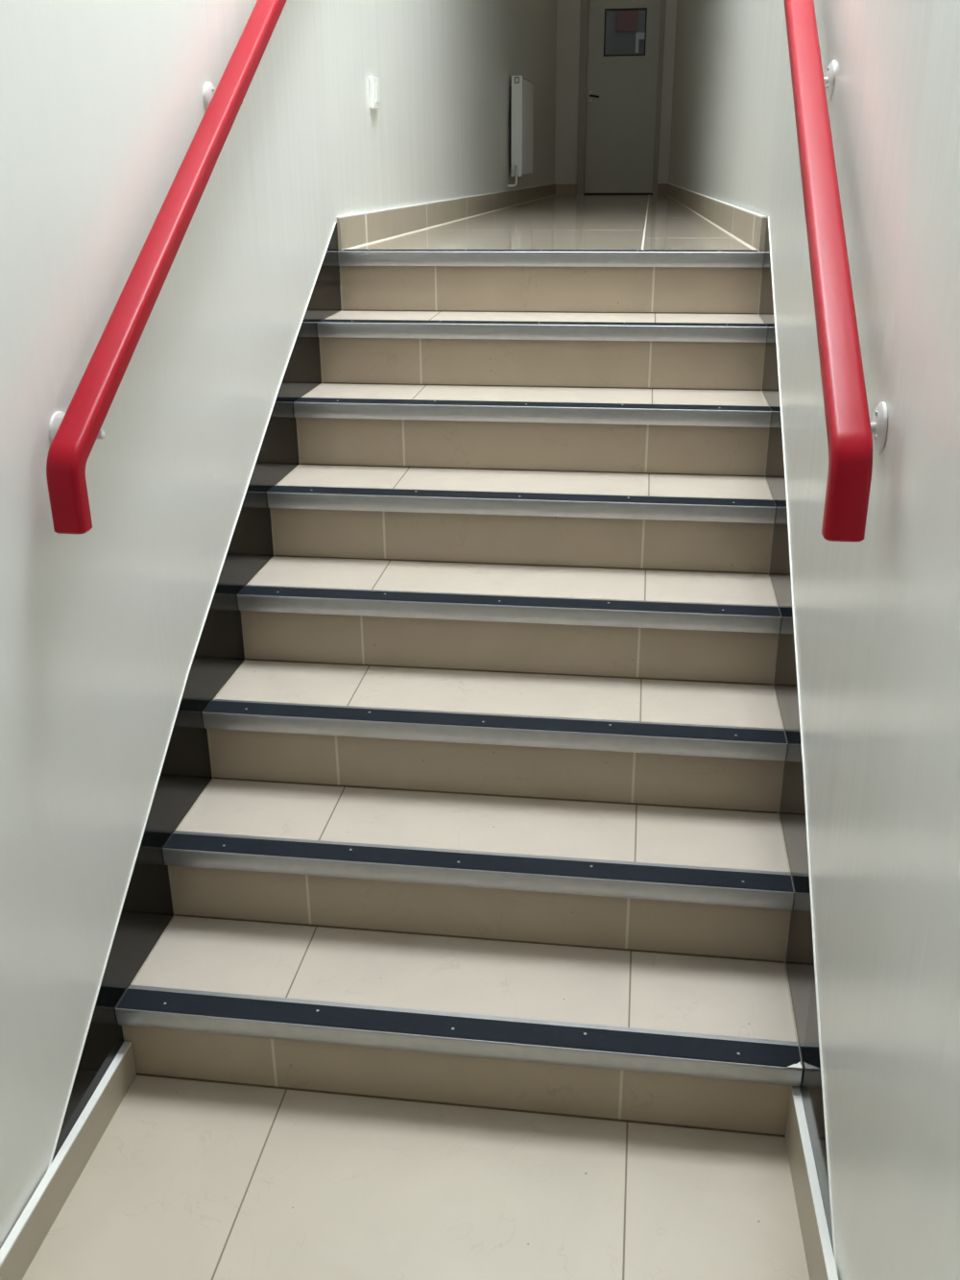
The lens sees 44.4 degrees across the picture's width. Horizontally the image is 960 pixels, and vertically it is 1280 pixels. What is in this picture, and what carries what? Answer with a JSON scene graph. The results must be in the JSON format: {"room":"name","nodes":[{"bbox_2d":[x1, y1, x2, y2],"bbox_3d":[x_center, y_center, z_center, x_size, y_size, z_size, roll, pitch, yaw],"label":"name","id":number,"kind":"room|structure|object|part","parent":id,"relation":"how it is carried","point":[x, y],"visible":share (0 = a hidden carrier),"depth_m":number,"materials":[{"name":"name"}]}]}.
{"room":"indoor stairwell","nodes":[
{"label":"indoor stairwell","id":0,"kind":"room"},
{"bbox_2d":[0,0,557,1249],"bbox_3d":[-0.427,-2.582,3.978,0.347,5.300,13.101,3,23,7],"label":"wall","id":1,"kind":"structure","parent":0,"point":[102,106],"depth_m":2.09,"materials":[{"name":"paint"}]},
{"bbox_2d":[0,1041,136,1279],"bbox_3d":[-0.888,1.453,0.525,0.014,0.078,3.597,3,23,7],"label":"baseboard","id":2,"kind":"structure","parent":1,"relation":"attached to","point":[20,1247],"depth_m":1.92,"materials":[{"name":"tile"}]},
{"bbox_2d":[46,0,287,533],"bbox_3d":[-0.479,-1.203,2.547,0.078,1.328,2.278,3,23,7],"label":"handrail","id":3,"kind":"object","parent":1,"relation":"attached to","point":[73,434],"visible":1,"depth_m":1.95,"materials":[{"name":"red paint"}]},
{"bbox_3d":[-0.612,-0.327,1.814,0.068,0.034,0.014,3,23,7],"label":"bracket arm","id":4,"kind":"part","parent":3,"relation":"part of","materials":[{"name":"white ceramic"}]},
{"bbox_2d":[47,221,336,1170],"bbox_3d":[-0.560,-0.117,2.592,0.003,1.401,2.263,3,23,7],"label":"trim","id":5,"kind":"structure","parent":1,"relation":"attached to","point":[153,796],"depth_m":2.29,"materials":[{"name":"white paint"}]},
{"bbox_2d":[368,75,380,109],"bbox_3d":[-0.334,-1.740,3.744,0.018,0.093,0.090,3,23,7],"label":"light switch","id":6,"kind":"object","parent":1,"relation":"attached to","point":[374,95],"visible":1,"depth_m":3.72,"materials":[{"name":"white plastic"}]},
{"bbox_2d":[337,183,555,250],"bbox_3d":[0.132,-2.576,6.893,0.020,0.170,7.614,3,23,8],"label":"baseboard","id":7,"kind":"structure","parent":1,"relation":"attached to","point":[358,229],"depth_m":4.52,"materials":[{"name":"tile"}]},
{"bbox_2d":[507,75,533,187],"bbox_3d":[0.256,-3.178,7.380,0.086,0.612,0.733,3,23,7],"label":"radiator","id":8,"kind":"object","parent":1,"relation":"attached to","point":[521,88],"visible":1,"depth_m":7.14,"materials":[{"name":"white metal"}]},
{"bbox_3d":[0.290,-3.210,7.375,0.016,0.533,0.698,3,23,7],"label":"panel","id":9,"kind":"part","parent":8,"relation":"part of","materials":[{"name":"white metal"}]},
{"bbox_2d":[22,1075,809,1279],"bbox_3d":[-0.287,1.569,0.492,1.229,0.120,3.612,3,23,7],"label":"floor","id":10,"kind":"structure","parent":0,"point":[186,1179],"depth_m":1.93,"materials":[{"name":"tile"}]},
{"bbox_2d":[51,216,834,1256],"bbox_3d":[0.044,-0.082,2.502,1.224,1.435,2.432,3,23,7],"label":"staircase","id":11,"kind":"structure","parent":10,"relation":"on","point":[480,784],"depth_m":2.47,"materials":[{"name":"tile"}]},
{"bbox_2d":[339,193,762,288],"bbox_3d":[0.711,-2.490,6.926,1.224,0.174,7.742,3,23,7],"label":"floor","id":12,"kind":"structure","parent":0,"point":[636,221],"depth_m":4.55,"materials":[{"name":"tile"}]},
{"bbox_2d":[555,0,677,194],"bbox_3d":[1.185,-5.611,9.717,1.850,4.100,0.140,3,23,7],"label":"wall","id":13,"kind":"structure","parent":0,"point":[568,12],"depth_m":10.05,"materials":[{"name":"paint"}]},
{"bbox_2d":[555,183,577,194],"bbox_3d":[0.759,-3.974,10.373,0.179,0.092,0.012,3,23,7],"label":"baseboard","id":14,"kind":"structure","parent":13,"relation":"attached to","point":[561,188],"depth_m":10.37,"materials":[{"name":"tile"}]},
{"bbox_2d":[577,0,666,194],"bbox_3d":[1.197,-4.877,9.978,0.702,2.057,0.176,3,23,7],"label":"door","id":15,"kind":"structure","parent":13,"relation":"in","point":[621,40],"depth_m":10.04,"materials":[{"name":"grey paint"}]},
{"bbox_3d":[0.946,-4.652,10.073,0.036,0.090,0.009,3,23,7],"label":"handle plate","id":16,"kind":"part","parent":15,"relation":"part of","materials":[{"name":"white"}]},
{"bbox_3d":[1.218,-5.095,9.872,0.324,0.332,0.006,3,23,7],"label":"glass pane","id":17,"kind":"part","parent":15,"relation":"part of","materials":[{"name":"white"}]},
{"bbox_2d":[657,183,666,193],"bbox_3d":[1.588,-3.937,10.267,0.076,0.092,0.012,3,23,7],"label":"baseboard","id":18,"kind":"structure","parent":13,"relation":"attached to","point":[662,187],"depth_m":10.26,"materials":[{"name":"tile"}]},
{"bbox_2d":[652,7,665,191],"bbox_3d":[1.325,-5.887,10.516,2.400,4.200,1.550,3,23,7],"label":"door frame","id":19,"kind":"structure","parent":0,"point":[661,8],"depth_m":11.51,"materials":[{"name":"grey paint"}]},
{"bbox_2d":[668,0,959,1279],"bbox_3d":[1.015,-2.517,3.792,0.343,5.300,13.107,2,23,7],"label":"wall","id":20,"kind":"structure","parent":0,"point":[878,616],"depth_m":1.55,"materials":[{"name":"paint"}]},
{"bbox_2d":[665,182,767,252],"bbox_3d":[1.201,-2.525,6.747,0.020,0.170,7.634,2,23,6],"label":"baseboard","id":21,"kind":"structure","parent":20,"relation":"attached to","point":[747,227],"depth_m":4.25,"materials":[{"name":"tile"}]},
{"bbox_2d":[768,216,837,1271],"bbox_3d":[0.635,-0.048,2.379,0.019,1.417,2.343,3,23,7],"label":"trim","id":22,"kind":"structure","parent":20,"relation":"attached to","point":[808,839],"depth_m":2.04,"materials":[{"name":"white paint"}]},
{"bbox_2d":[784,1086,838,1279],"bbox_3d":[0.300,1.488,0.364,0.033,0.118,3.597,3,23,7],"label":"baseboard","id":23,"kind":"structure","parent":20,"relation":"attached to","point":[817,1244],"depth_m":1.83,"materials":[{"name":"tile"}]},
{"bbox_2d":[783,0,887,542],"bbox_3d":[0.632,-1.181,2.328,0.082,1.309,2.396,3,23,7],"label":"handrail","id":24,"kind":"object","parent":20,"relation":"attached to","point":[852,437],"visible":1,"depth_m":1.63,"materials":[{"name":"red paint"}]},
{"bbox_3d":[0.604,-1.037,2.138,0.063,0.054,0.014,3,23,7],"label":"bracket arm","id":25,"kind":"part","parent":24,"relation":"part of","materials":[{"name":"white metal"}]},
{"bbox_3d":[0.497,-0.304,1.562,0.063,0.056,0.014,3,23,7],"label":"bracket arm","id":26,"kind":"part","parent":24,"relation":"part of","materials":[{"name":"white metal"}]}
]}

